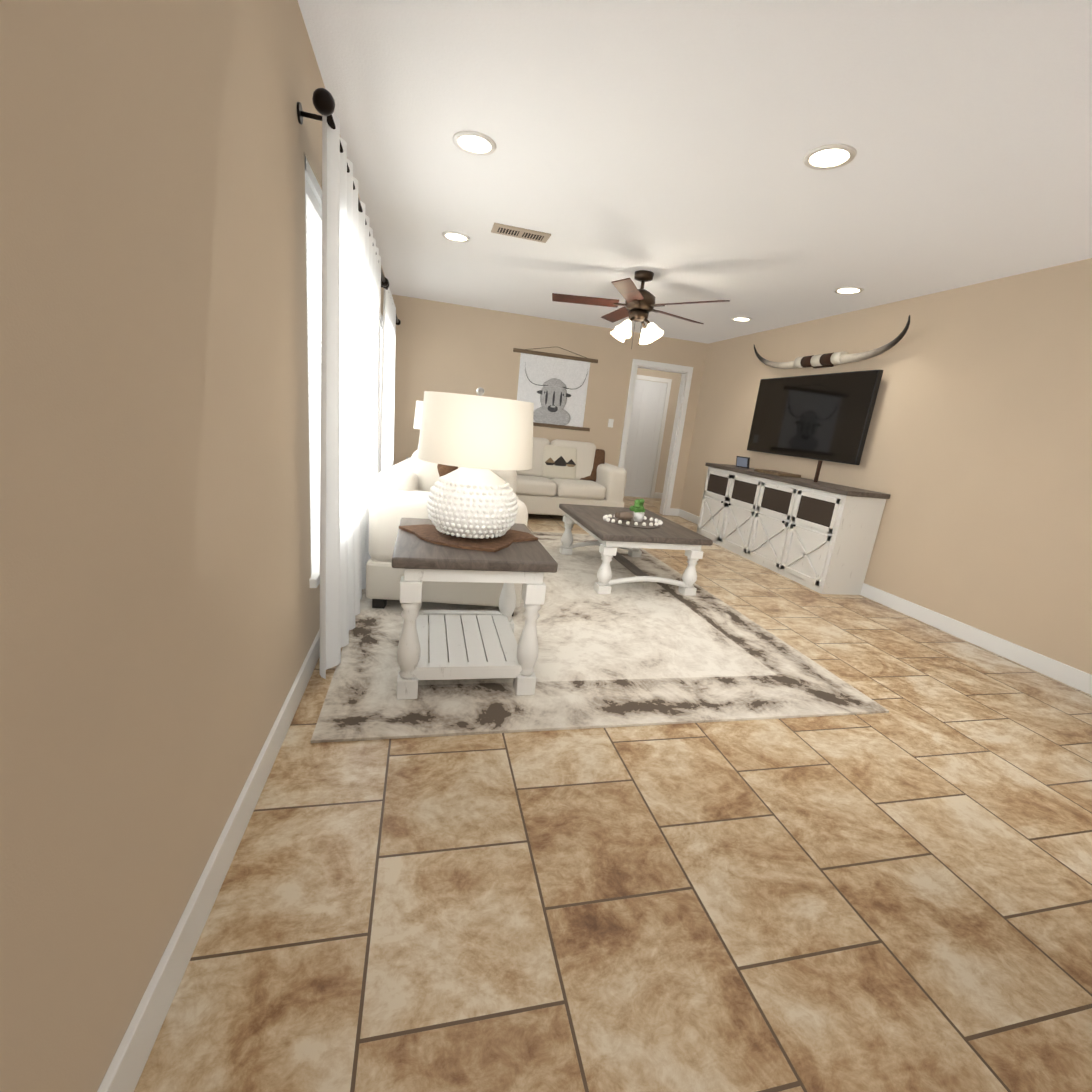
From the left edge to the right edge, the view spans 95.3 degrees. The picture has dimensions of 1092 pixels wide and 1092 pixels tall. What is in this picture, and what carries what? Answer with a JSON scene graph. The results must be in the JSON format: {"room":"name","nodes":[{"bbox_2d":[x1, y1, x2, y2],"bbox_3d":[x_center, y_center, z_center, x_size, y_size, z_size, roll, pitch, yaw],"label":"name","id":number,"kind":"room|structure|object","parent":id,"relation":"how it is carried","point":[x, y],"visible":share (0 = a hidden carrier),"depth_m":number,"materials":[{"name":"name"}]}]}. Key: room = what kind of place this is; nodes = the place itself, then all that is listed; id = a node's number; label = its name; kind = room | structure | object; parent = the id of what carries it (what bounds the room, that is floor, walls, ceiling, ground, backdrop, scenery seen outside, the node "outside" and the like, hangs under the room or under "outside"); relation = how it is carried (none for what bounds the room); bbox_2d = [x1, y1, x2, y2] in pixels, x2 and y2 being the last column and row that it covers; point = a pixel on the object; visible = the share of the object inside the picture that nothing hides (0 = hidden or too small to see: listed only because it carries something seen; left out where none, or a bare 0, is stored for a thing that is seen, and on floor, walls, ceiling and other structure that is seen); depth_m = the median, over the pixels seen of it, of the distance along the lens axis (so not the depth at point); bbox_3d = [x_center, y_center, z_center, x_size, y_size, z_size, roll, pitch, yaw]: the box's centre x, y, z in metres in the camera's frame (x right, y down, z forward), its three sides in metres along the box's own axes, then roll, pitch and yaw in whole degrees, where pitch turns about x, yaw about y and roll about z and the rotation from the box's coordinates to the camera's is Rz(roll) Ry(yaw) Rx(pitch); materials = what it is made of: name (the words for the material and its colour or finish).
{"room":"living room","nodes":[
{"label":"living room","id":0,"kind":"room"},
{"bbox_2d":[0,0,384,1091],"bbox_3d":[-0.637,-0.190,0.409,0.120,2.460,12.620,2,15,-14],"label":"wall","id":1,"kind":"structure","parent":0,"point":[158,614],"depth_m":0.83,"materials":[{"name":"paint"}]},
{"bbox_2d":[97,629,319,1091],"bbox_3d":[-0.699,0.935,0.752,0.016,0.110,12.300,2,15,-14],"label":"baseboard","id":2,"kind":"structure","parent":1,"relation":"attached to","point":[133,1050],"depth_m":1.10,"materials":[{"name":"white"}]},
{"bbox_2d":[304,154,321,587],"bbox_3d":[-1.183,-0.838,2.751,0.145,1.670,1.660,2,15,-14],"label":"window","id":3,"kind":"structure","parent":1,"relation":"in","point":[313,205],"depth_m":2.35,"materials":[{"name":"white"}]},
{"bbox_2d":[297,88,400,678],"bbox_3d":[-1.371,-1.053,4.004,0.145,2.150,4.600,2,15,-14],"label":"curtain","id":4,"kind":"object","parent":1,"relation":"hanging from","point":[357,440],"visible":0.94,"depth_m":2.27,"materials":[{"name":"white fabric"}]},
{"bbox_2d":[380,314,382,402],"bbox_3d":[-1.719,-1.462,4.979,0.145,1.670,1.510,2,15,-14],"label":"window","id":5,"kind":"structure","parent":1,"relation":"in","point":[381,326],"depth_m":5.47,"materials":[{"name":"white"}]},
{"bbox_2d":[392,294,707,508],"bbox_3d":[0.602,-1.723,6.941,5.590,2.460,0.120,2,15,-14],"label":"wall","id":6,"kind":"structure","parent":0,"point":[450,348],"depth_m":6.42,"materials":[{"name":"paint"}]},
{"bbox_2d":[513,347,597,430],"bbox_3d":[0.097,-2.107,6.633,1.150,1.036,0.046,2,15,-14],"label":"wall hanging","id":7,"kind":"object","parent":6,"relation":"attached to","point":[552,387],"visible":0.96,"depth_m":6.64},
{"bbox_2d":[608,419,613,427],"bbox_3d":[0.905,-1.713,6.947,0.075,0.115,0.010,2,15,-14],"label":"switch plate","id":8,"kind":"object","parent":6,"relation":"attached to","point":[610,422],"visible":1,"depth_m":6.93,"materials":[{"name":"white plastic"}]},
{"bbox_2d":[618,359,693,515],"bbox_3d":[1.504,-1.520,7.199,0.910,2.125,0.150,2,15,-14],"label":"door frame","id":9,"kind":"structure","parent":6,"relation":"attached to","point":[686,372],"depth_m":7.09,"materials":[{"name":"white wood"}]},
{"bbox_2d":[134,496,1091,1091],"bbox_3d":[2.613,0.811,2.954,8.400,0.060,15.400,2,15,-14],"label":"floor","id":10,"kind":"structure","parent":0,"point":[898,898],"depth_m":1.34,"materials":[{"name":"tile"}]},
{"bbox_2d":[516,437,626,515],"bbox_3d":[0.047,-0.891,6.448,1.800,0.960,0.950,2,15,-14],"label":"loveseat","id":11,"kind":"object","parent":10,"relation":"on","point":[566,472],"visible":0.67,"depth_m":6.26,"materials":[{"name":"beige fabric"}]},
{"bbox_2d":[311,531,888,742],"bbox_3d":[0.018,0.297,3.752,2.600,0.011,3.500,2,15,-14],"label":"rug","id":12,"kind":"object","parent":10,"relation":"on","point":[637,654],"visible":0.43,"depth_m":2.54,"materials":[{"name":"fabric"}]},
{"bbox_2d":[366,450,527,615],"bbox_3d":[-0.654,-0.329,3.949,0.950,0.960,2.200,4,14,-6],"label":"sofa","id":13,"kind":"object","parent":12,"relation":"on","point":[402,489],"visible":0.29,"depth_m":2.94,"materials":[{"name":"white fabric"}]},
{"bbox_2d":[392,518,557,699],"bbox_3d":[-0.383,0.265,2.399,0.660,0.632,0.740,2,15,-14],"label":"end table","id":14,"kind":"object","parent":12,"relation":"on","point":[493,649],"visible":0.98,"depth_m":2.15,"materials":[{"name":"white wood"}]},
{"bbox_2d":[399,387,537,551],"bbox_3d":[-0.320,-0.364,2.238,0.651,0.670,0.510,2,15,-14],"label":"table lamp","id":15,"kind":"object","parent":14,"relation":"on","point":[472,503],"visible":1,"depth_m":2.09,"materials":[{"name":"ceramic"}]},
{"bbox_2d":[559,504,712,595],"bbox_3d":[0.663,-0.001,4.229,0.880,0.457,1.220,2,15,-14],"label":"coffee table","id":16,"kind":"object","parent":12,"relation":"on","point":[611,537],"visible":0.98,"depth_m":3.79,"materials":[{"name":"wood"}]},
{"bbox_2d":[603,499,662,528],"bbox_3d":[0.719,-0.290,4.055,0.512,0.198,0.460,2,15,-14],"label":"decor","id":17,"kind":"object","parent":16,"relation":"on","point":[639,519],"visible":1,"depth_m":4.02,"materials":[{"name":"white"}]},
{"bbox_2d":[696,463,889,594],"bbox_3d":[2.358,-0.291,5.222,0.450,0.900,2.190,2,15,-14],"label":"tv stand","id":18,"kind":"object","parent":10,"relation":"on","point":[819,537],"visible":0.98,"depth_m":4.60,"materials":[{"name":"white wood"}]},
{"bbox_2d":[736,456,749,468],"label":"picture frame","id":19,"kind":"object","parent":18,"relation":"on","point":[742,462],"depth_m":5.69,"materials":[{"name":"black"}]},
{"bbox_2d":[754,469,800,477],"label":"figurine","id":20,"kind":"object","parent":18,"relation":"on","point":[773,472],"depth_m":5.06,"materials":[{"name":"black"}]},
{"bbox_2d":[813,460,822,481],"label":"cover","id":21,"kind":"object","parent":18,"relation":"on","point":[819,464],"depth_m":4.63,"materials":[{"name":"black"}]},
{"bbox_3d":[-1.204,-0.593,5.426,0.660,0.632,0.660,2,15,-14],"label":"end table","id":22,"kind":"object","parent":10,"relation":"on","visible":0},
{"bbox_2d":[414,401,422,444],"bbox_3d":[-1.139,-1.215,5.267,0.510,0.658,0.510,2,15,-14],"label":"light","id":23,"kind":"object","parent":22,"relation":"on","point":[418,414],"visible":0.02,"depth_m":5.06,"materials":[{"name":"white ceramic"}]},
{"bbox_2d":[630,368,681,497],"bbox_3d":[1.744,-2.107,8.920,2.440,2.460,0.120,2,15,-14],"label":"wall","id":24,"kind":"structure","parent":0,"point":[670,417],"depth_m":8.91,"materials":[{"name":"paint"}]},
{"bbox_2d":[624,379,666,497],"bbox_3d":[1.649,-1.881,8.853,0.780,2.030,0.079,2,15,-14],"label":"hall door","id":25,"kind":"structure","parent":24,"relation":"in","point":[645,427],"depth_m":8.88,"materials":[{"name":"white wood"}]},
{"bbox_2d":[636,375,671,497],"bbox_3d":[1.647,-1.922,8.868,0.930,2.110,0.030,2,15,-14],"label":"door frame","id":26,"kind":"structure","parent":24,"relation":"attached to","point":[658,379],"depth_m":8.87,"materials":[{"name":"white wood"}]},
{"bbox_2d":[654,492,661,498],"bbox_3d":[2.357,-0.927,9.326,0.720,0.110,0.016,2,15,-14],"label":"baseboard","id":27,"kind":"structure","parent":24,"relation":"attached to","point":[656,495],"depth_m":9.25,"materials":[{"name":"white"}]},
{"bbox_2d":[297,0,1091,343],"bbox_3d":[2.869,-1.618,2.335,8.400,0.060,15.400,2,15,-14],"label":"ceiling","id":28,"kind":"structure","parent":0,"point":[669,144],"depth_m":2.22,"materials":[{"name":"white paint"}]},
{"bbox_2d":[491,223,550,242],"bbox_3d":[-0.177,-2.195,3.498,0.400,0.016,0.170,2,15,-14],"label":"ceiling vent","id":29,"kind":"object","parent":28,"relation":"in","point":[518,232],"visible":1,"depth_m":3.47,"materials":[{"name":"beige metal"}]},
{"bbox_2d":[552,270,729,348],"bbox_3d":[0.767,-1.982,4.239,1.446,0.600,1.392,2,15,-14],"label":"ceiling fan","id":30,"kind":"object","parent":28,"relation":"hanging from","point":[640,304],"visible":1,"depth_m":4.14,"materials":[{"name":"brown wood"}]},
{"bbox_2d":[442,130,863,321],"bbox_3d":[1.262,-1.737,2.277,3.302,0.008,5.932,2,15,-14],"label":"recessed lights","id":31,"kind":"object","parent":28,"relation":"attached to","point":[828,156],"depth_m":2.33,"materials":[{"name":"white"}]},
{"bbox_2d":[680,258,1091,674],"bbox_3d":[2.867,-0.866,4.512,0.120,2.460,5.910,2,15,-14],"label":"wall","id":32,"kind":"structure","parent":0,"point":[976,461],"depth_m":3.56,"materials":[{"name":"paint"}]},
{"bbox_2d":[747,369,882,464],"bbox_3d":[2.632,-1.304,5.036,0.110,0.800,1.590,2,15,-14],"label":"screen","id":33,"kind":"object","parent":32,"relation":"attached to","point":[825,417],"visible":1,"depth_m":4.83,"materials":[{"name":"black plastic"}]},
{"bbox_2d":[754,315,909,368],"bbox_3d":[2.672,-1.907,4.850,0.172,0.301,1.968,2,15,-14],"label":"horns","id":34,"kind":"object","parent":32,"relation":"attached to","point":[825,360],"visible":1,"depth_m":4.70,"materials":[{"name":"beige"}]},
{"bbox_2d":[677,509,1091,694],"bbox_3d":[2.678,0.260,4.798,0.016,0.110,5.880,2,15,-14],"label":"baseboard","id":35,"kind":"structure","parent":32,"relation":"attached to","point":[1078,679],"depth_m":3.42,"materials":[{"name":"white wood"}]}
]}

